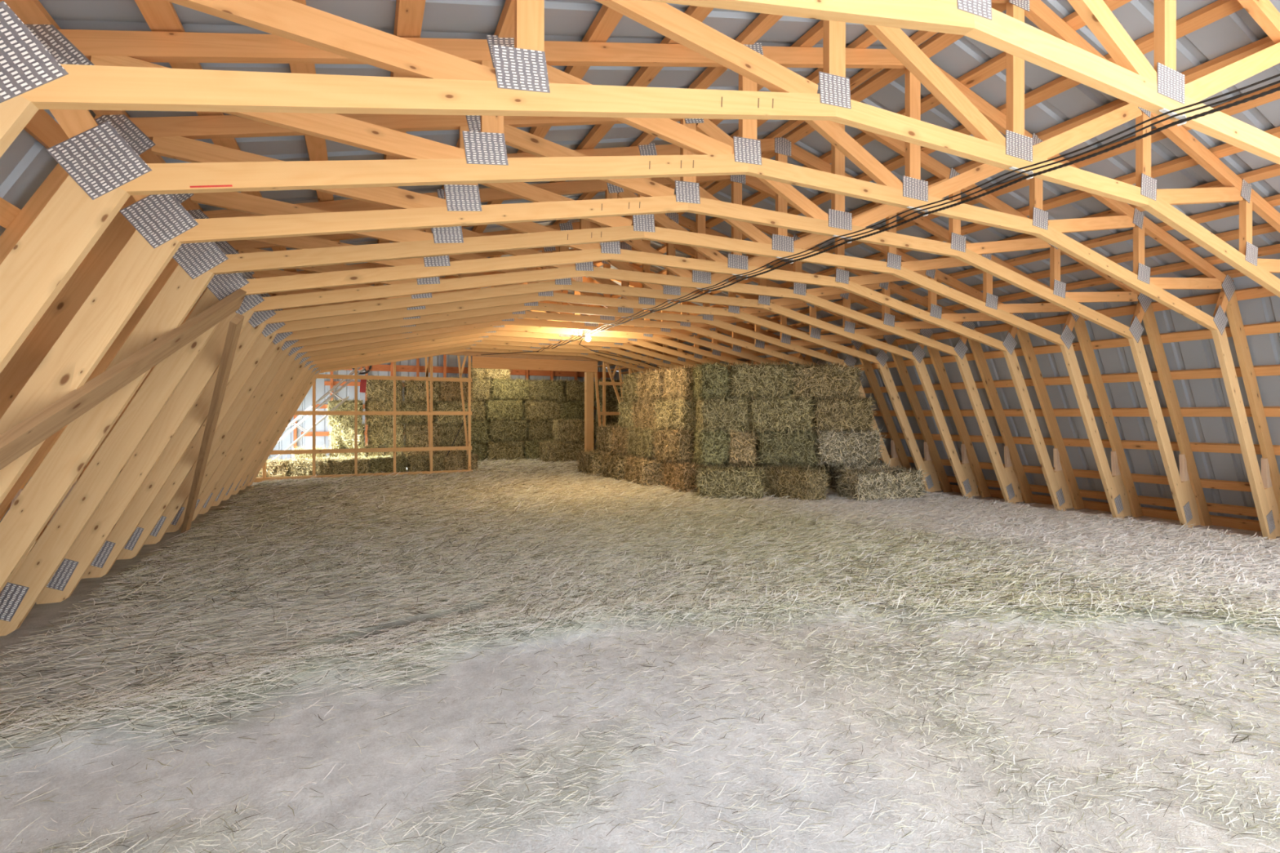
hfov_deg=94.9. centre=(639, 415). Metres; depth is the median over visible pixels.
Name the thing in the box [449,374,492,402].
hay bale
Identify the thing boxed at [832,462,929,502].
hay bale
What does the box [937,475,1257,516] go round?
purlin
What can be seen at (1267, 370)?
purlin
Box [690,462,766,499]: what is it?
hay bale
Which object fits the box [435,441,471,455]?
hay bale
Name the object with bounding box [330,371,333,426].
stud
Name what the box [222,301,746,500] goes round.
roof truss
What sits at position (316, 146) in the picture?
purlin
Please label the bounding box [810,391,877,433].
hay bale
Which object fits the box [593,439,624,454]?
hay bale
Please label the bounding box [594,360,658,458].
wall
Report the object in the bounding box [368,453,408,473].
hay bale
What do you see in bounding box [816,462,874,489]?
hay bale
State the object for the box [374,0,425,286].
purlin
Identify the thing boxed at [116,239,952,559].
roof truss
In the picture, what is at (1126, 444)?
purlin
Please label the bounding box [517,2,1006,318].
purlin
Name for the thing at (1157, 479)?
purlin
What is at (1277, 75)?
cable
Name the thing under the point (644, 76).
purlin
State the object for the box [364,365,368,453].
stud
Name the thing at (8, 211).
purlin
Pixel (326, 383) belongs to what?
rail
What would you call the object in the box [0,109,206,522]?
wall
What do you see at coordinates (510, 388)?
hay bale
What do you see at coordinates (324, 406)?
rail
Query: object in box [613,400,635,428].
hay bale
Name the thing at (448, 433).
hay bale
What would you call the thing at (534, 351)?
cable
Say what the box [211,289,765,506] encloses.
roof truss
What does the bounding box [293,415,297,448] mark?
stud
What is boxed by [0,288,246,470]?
diagonal brace
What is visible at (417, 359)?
stud
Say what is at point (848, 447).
hay bale
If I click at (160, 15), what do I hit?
purlin
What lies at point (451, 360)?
wall
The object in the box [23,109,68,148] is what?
purlin
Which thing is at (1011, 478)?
roof truss
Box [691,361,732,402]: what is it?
hay bale
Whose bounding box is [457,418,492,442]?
hay bale
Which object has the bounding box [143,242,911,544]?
roof truss
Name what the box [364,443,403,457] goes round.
hay bale
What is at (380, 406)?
hay bale
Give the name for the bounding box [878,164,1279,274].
purlin
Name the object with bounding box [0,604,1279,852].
straw
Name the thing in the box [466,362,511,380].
hay bale
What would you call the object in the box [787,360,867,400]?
hay bale
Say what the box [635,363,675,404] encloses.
hay bale
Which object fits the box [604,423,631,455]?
hay bale
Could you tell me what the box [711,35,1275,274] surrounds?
purlin
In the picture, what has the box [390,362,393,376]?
stud
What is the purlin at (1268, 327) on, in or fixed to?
attached to the roof truss at (1134, 81)
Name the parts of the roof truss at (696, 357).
nail plate, nail plate, nail plate, nail plate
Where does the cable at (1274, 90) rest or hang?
attached to the clip
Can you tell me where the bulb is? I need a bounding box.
[585,332,591,342]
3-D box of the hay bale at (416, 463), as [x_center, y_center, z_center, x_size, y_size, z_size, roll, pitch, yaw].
[-4.375,0.999,11.982,0.842,0.550,0.712,0,-1,-26]
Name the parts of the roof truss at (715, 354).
nail plate, nail plate, nail plate, nail plate, nail plate, nail plate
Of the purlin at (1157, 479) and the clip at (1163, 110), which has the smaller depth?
the clip at (1163, 110)
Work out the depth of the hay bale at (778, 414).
8.42 m
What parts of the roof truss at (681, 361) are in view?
nail plate, nail plate, nail plate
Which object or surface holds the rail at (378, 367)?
attached to the wall at (451, 360)
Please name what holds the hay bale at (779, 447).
on the hay bale at (804, 483)
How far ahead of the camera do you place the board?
4.36 m
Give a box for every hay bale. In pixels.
[256,456,290,477]
[284,453,334,475]
[290,444,328,459]
[325,396,364,426]
[327,422,366,448]
[327,445,367,457]
[328,453,372,475]
[364,399,404,426]
[364,420,405,448]
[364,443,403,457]
[365,374,404,404]
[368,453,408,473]
[399,396,438,425]
[400,422,441,447]
[401,444,436,463]
[402,373,439,402]
[406,453,444,471]
[434,399,472,427]
[435,377,475,405]
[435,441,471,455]
[436,422,473,446]
[441,453,479,471]
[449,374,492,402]
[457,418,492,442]
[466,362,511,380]
[471,398,487,421]
[471,439,488,460]
[484,397,525,421]
[484,440,524,461]
[487,417,531,443]
[488,376,531,402]
[521,398,564,423]
[522,437,555,459]
[524,377,566,404]
[524,418,560,442]
[534,437,584,462]
[549,415,584,447]
[558,398,595,421]
[562,377,596,401]
[564,416,598,439]
[575,447,608,475]
[592,421,618,453]
[593,377,623,401]
[593,399,622,422]
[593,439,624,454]
[594,417,619,438]
[596,452,631,481]
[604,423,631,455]
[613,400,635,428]
[615,368,645,405]
[622,453,671,486]
[625,423,661,459]
[630,398,657,429]
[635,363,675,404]
[648,424,696,464]
[650,395,698,433]
[656,364,697,401]
[658,460,711,493]
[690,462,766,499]
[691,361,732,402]
[691,427,735,468]
[692,392,751,434]
[706,462,758,469]
[719,426,759,467]
[721,357,798,403]
[744,391,818,437]
[751,428,822,468]
[756,462,821,471]
[758,462,835,502]
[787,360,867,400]
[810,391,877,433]
[813,423,886,470]
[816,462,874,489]
[826,456,892,493]
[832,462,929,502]
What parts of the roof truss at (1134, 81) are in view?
nail plate, nail plate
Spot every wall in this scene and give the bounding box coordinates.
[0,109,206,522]
[253,355,472,482]
[266,355,622,460]
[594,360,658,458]
[625,272,1279,520]
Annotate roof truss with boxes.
[0,0,1279,297]
[0,24,1279,540]
[0,113,1212,528]
[0,137,1143,592]
[0,174,1084,635]
[35,194,1035,604]
[36,213,991,578]
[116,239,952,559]
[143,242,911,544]
[165,260,879,532]
[191,265,813,520]
[198,276,789,514]
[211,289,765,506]
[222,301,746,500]
[231,302,730,494]
[240,312,703,489]
[246,310,687,486]
[273,365,372,459]
[641,0,1279,164]
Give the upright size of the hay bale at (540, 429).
0.824 m
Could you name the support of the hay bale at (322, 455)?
on the floor
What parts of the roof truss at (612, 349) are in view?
nail plate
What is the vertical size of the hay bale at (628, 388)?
0.748 m
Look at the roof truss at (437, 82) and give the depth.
1.97 m
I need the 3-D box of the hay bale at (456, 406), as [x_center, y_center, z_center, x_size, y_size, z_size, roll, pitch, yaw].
[-4.328,-0.056,13.632,0.903,0.778,0.773,0,0,-23]
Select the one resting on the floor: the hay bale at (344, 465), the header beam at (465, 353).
the hay bale at (344, 465)
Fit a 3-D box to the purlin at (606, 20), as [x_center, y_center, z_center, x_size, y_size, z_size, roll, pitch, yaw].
[-2.323,-1.697,7.167,0.095,0.057,16.950,0,0,-25]
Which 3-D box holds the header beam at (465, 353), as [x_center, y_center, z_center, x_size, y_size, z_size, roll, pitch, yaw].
[-2.400,-1.315,12.229,3.650,0.236,0.045,0,0,-25]
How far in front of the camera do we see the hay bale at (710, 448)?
8.45 m
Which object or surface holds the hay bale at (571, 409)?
on the hay bale at (595, 421)
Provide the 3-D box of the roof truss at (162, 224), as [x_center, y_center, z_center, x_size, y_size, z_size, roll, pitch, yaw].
[1.368,-0.493,4.058,10.459,3.356,0.045,0,0,-25]
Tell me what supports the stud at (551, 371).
on the floor
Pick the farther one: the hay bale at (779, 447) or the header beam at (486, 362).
the header beam at (486, 362)
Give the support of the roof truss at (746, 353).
on the floor
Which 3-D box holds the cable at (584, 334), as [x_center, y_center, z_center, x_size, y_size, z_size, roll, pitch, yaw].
[-0.471,-1.025,10.790,1.091,0.392,3.935,0,0,25]
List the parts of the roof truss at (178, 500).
nail plate, nail plate, nail plate, nail plate, nail plate, nail plate, nail plate, nail plate, nail plate, nail plate, nail plate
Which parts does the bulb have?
bulb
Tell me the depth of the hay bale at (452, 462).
12.07 m
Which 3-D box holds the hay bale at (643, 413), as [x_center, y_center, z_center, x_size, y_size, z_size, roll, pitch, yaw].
[0.280,-0.022,10.196,0.672,0.721,1.127,0,0,-26]
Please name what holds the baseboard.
attached to the wall at (1264, 348)
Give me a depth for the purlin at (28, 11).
1.82 m
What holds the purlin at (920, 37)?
attached to the roof truss at (1134, 81)
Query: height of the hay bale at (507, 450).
0.826 m
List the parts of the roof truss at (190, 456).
nail plate, nail plate, nail plate, nail plate, nail plate, nail plate, nail plate, nail plate, nail plate, nail plate, nail plate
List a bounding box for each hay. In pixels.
[0,490,1279,848]
[146,465,839,554]
[315,456,634,475]
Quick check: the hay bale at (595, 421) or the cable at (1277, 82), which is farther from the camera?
the hay bale at (595, 421)
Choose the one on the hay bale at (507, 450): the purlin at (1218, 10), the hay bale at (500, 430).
the hay bale at (500, 430)
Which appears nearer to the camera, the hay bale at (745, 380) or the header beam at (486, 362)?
the hay bale at (745, 380)
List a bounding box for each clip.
[832,235,852,243]
[906,206,928,216]
[1008,166,1033,179]
[1159,108,1186,126]
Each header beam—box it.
[443,351,606,361]
[471,355,597,372]
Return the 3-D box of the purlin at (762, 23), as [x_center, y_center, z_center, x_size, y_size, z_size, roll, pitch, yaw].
[-1.599,-1.893,7.507,0.095,0.057,16.950,0,0,-25]
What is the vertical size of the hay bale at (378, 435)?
0.777 m
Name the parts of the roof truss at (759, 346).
nail plate, nail plate, nail plate, nail plate, nail plate, nail plate, nail plate, nail plate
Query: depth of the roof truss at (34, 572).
3.97 m
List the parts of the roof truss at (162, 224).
nail plate, nail plate, nail plate, nail plate, nail plate, nail plate, nail plate, nail plate, nail plate, nail plate, nail plate, nail plate, nail plate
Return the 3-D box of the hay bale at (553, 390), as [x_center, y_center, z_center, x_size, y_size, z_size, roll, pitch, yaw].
[-2.574,-0.675,15.718,1.183,0.775,0.738,0,0,-26]
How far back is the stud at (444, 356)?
15.03 m
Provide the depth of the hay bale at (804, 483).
8.00 m
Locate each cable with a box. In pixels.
[480,351,538,355]
[534,73,1279,351]
[539,80,1279,351]
[551,86,1279,348]
[579,333,661,368]
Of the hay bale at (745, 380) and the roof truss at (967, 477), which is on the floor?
the roof truss at (967, 477)
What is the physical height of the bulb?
0.137 m
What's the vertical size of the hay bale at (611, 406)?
0.819 m
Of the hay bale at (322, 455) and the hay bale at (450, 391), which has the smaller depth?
the hay bale at (322, 455)
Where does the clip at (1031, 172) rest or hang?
attached to the roof truss at (437, 82)
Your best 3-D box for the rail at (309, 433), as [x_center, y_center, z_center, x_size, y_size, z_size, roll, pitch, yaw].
[-4.358,0.435,15.431,7.900,0.100,0.050,0,0,-25]
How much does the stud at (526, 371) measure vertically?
2.934 m
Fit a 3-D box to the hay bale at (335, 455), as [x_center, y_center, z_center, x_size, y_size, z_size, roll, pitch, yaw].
[-6.272,0.909,12.600,0.809,0.761,0.717,0,0,-22]
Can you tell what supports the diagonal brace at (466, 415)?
attached to the wall at (468, 437)
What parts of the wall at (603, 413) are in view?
rail, rail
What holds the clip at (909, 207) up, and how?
attached to the roof truss at (104, 171)
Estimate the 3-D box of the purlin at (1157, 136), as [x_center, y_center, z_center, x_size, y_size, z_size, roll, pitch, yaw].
[0.972,-1.795,8.714,0.095,0.057,16.950,0,0,-25]
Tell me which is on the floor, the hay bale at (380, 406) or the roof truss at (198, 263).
the roof truss at (198, 263)
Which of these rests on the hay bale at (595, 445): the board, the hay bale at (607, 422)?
the hay bale at (607, 422)
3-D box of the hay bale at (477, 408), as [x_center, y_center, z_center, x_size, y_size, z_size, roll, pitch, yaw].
[-4.454,-0.148,14.888,1.193,0.791,0.719,0,0,-30]
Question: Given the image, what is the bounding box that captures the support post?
[584,372,593,452]
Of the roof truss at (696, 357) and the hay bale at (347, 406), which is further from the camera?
the hay bale at (347, 406)
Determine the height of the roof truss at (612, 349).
3.356 m
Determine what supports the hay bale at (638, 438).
on the hay bale at (646, 470)
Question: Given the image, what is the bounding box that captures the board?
[180,313,244,533]
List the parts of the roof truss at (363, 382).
rail, rail, rail, rail, rail, rail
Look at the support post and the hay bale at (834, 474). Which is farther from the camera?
the support post
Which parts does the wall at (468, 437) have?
plate, rail, rail, rail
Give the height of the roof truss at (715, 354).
3.356 m
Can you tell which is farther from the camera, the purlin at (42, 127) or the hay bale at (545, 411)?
the hay bale at (545, 411)
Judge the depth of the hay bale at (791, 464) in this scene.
8.99 m
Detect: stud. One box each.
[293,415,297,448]
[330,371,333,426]
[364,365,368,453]
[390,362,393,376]
[416,358,419,377]
[443,355,446,377]
[525,369,528,379]
[550,370,553,381]
[574,371,577,380]
[597,373,600,379]
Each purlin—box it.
[0,0,252,275]
[0,197,189,318]
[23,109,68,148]
[134,0,297,271]
[288,0,339,242]
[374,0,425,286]
[441,0,514,189]
[444,4,623,276]
[489,5,713,257]
[491,13,783,287]
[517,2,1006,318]
[537,0,1132,319]
[580,0,1244,315]
[595,194,1279,361]
[598,222,1276,367]
[599,30,877,243]
[610,244,1279,371]
[617,19,822,198]
[619,30,937,242]
[621,269,1245,374]
[638,83,1279,319]
[687,126,1279,315]
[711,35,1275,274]
[729,286,1275,365]
[854,321,1279,370]
[862,364,1279,393]
[871,406,1279,417]
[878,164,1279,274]
[878,455,1251,492]
[880,432,1279,455]
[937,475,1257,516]
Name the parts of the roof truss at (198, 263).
nail plate, nail plate, nail plate, nail plate, nail plate, nail plate, nail plate, nail plate, nail plate, nail plate, nail plate, nail plate, nail plate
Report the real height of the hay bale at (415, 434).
0.751 m
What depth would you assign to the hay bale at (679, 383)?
9.07 m
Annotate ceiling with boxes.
[38,0,1279,372]
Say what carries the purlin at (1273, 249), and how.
on the roof truss at (437, 82)
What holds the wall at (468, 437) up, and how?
on the floor
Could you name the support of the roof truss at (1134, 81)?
on the floor
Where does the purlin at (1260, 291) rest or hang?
attached to the roof truss at (1134, 81)
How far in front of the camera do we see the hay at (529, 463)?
13.65 m
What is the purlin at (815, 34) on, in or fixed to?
on the roof truss at (1134, 81)
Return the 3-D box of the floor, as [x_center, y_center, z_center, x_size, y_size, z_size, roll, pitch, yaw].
[-0.395,1.163,7.824,10.650,0.096,17.500,0,0,-25]
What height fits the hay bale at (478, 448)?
0.802 m
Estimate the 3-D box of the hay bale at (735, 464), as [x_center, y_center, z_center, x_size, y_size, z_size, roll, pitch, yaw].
[1.415,0.941,9.227,1.099,0.707,0.742,0,0,-6]
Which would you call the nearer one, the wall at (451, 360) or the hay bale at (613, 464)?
the hay bale at (613, 464)
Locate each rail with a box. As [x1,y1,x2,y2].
[301,431,404,435]
[315,404,596,409]
[324,381,404,386]
[346,364,613,377]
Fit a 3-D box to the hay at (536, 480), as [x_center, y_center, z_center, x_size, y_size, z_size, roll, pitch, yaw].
[-1.215,1.146,9.635,9.454,0.235,6.359,0,0,-25]
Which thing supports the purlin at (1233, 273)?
attached to the roof truss at (1134, 81)
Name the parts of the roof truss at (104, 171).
nail plate, nail plate, nail plate, nail plate, nail plate, nail plate, nail plate, nail plate, nail plate, nail plate, nail plate, nail plate, nail plate, nail plate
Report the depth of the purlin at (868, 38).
3.30 m
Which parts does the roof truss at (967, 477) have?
nail plate, nail plate, nail plate, nail plate, nail plate, nail plate, nail plate, nail plate, nail plate, nail plate, nail plate, nail plate, nail plate, nail plate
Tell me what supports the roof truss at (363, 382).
on the floor
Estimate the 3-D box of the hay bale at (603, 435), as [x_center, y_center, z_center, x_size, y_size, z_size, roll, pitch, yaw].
[-0.535,0.440,11.711,0.687,0.729,0.797,0,0,-21]
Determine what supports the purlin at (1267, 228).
on the roof truss at (1134, 81)
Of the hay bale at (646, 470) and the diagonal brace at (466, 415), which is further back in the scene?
the diagonal brace at (466, 415)
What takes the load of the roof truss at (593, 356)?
on the floor
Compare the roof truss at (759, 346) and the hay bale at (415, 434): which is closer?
the roof truss at (759, 346)
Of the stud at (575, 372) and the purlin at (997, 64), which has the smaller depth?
the purlin at (997, 64)
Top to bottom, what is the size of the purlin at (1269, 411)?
0.095 m
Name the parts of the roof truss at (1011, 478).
nail plate, nail plate, nail plate, nail plate, nail plate, nail plate, nail plate, nail plate, nail plate, nail plate, nail plate, nail plate, nail plate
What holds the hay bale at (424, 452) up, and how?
on the floor
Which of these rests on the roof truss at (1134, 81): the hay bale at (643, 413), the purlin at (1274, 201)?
the purlin at (1274, 201)
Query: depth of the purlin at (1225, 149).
4.49 m
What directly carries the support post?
on the floor
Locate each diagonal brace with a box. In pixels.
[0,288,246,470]
[446,415,466,456]
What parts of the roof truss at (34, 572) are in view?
nail plate, nail plate, nail plate, nail plate, nail plate, nail plate, nail plate, nail plate, nail plate, nail plate, nail plate, nail plate, nail plate, nail plate, nail plate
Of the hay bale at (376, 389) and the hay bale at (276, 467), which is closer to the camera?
the hay bale at (276, 467)
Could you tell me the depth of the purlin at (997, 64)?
3.64 m
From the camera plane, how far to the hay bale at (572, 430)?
14.71 m
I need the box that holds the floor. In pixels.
[0,457,1279,852]
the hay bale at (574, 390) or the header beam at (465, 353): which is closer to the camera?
the header beam at (465, 353)
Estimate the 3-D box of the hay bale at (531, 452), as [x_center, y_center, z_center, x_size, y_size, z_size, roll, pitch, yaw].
[-2.634,0.914,15.702,1.206,0.801,0.714,0,0,-22]
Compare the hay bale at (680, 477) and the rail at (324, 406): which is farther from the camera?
the rail at (324, 406)
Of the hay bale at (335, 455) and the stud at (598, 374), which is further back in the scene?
the stud at (598, 374)
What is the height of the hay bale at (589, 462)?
0.681 m
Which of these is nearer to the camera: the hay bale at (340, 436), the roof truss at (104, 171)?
the roof truss at (104, 171)
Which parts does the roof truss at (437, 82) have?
nail plate, nail plate, nail plate, nail plate, nail plate, nail plate, nail plate, nail plate, nail plate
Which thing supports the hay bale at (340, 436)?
on the hay bale at (335, 455)
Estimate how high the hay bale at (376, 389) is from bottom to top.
0.761 m
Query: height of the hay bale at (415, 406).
0.757 m
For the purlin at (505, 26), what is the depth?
2.36 m
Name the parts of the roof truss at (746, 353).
nail plate, nail plate, nail plate, nail plate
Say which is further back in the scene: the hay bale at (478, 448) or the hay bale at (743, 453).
the hay bale at (478, 448)
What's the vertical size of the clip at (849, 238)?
0.038 m
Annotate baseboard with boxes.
[922,483,1261,531]
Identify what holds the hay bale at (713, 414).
on the hay bale at (710, 448)
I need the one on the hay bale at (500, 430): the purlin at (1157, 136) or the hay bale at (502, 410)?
the hay bale at (502, 410)
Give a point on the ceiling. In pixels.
(1238, 29)
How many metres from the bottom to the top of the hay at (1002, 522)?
0.211 m
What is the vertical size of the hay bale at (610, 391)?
0.800 m
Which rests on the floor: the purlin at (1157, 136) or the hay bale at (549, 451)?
the hay bale at (549, 451)
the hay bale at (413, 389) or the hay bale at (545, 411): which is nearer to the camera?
the hay bale at (413, 389)
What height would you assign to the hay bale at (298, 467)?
0.547 m
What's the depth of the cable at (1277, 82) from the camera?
2.95 m
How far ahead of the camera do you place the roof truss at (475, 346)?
10.47 m
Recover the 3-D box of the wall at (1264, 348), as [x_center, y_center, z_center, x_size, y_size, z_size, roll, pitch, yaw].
[3.748,-0.034,9.880,1.326,2.439,17.300,0,0,-25]
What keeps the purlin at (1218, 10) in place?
attached to the roof truss at (1134, 81)
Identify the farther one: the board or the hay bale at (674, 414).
the hay bale at (674, 414)
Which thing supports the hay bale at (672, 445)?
on the hay bale at (680, 477)

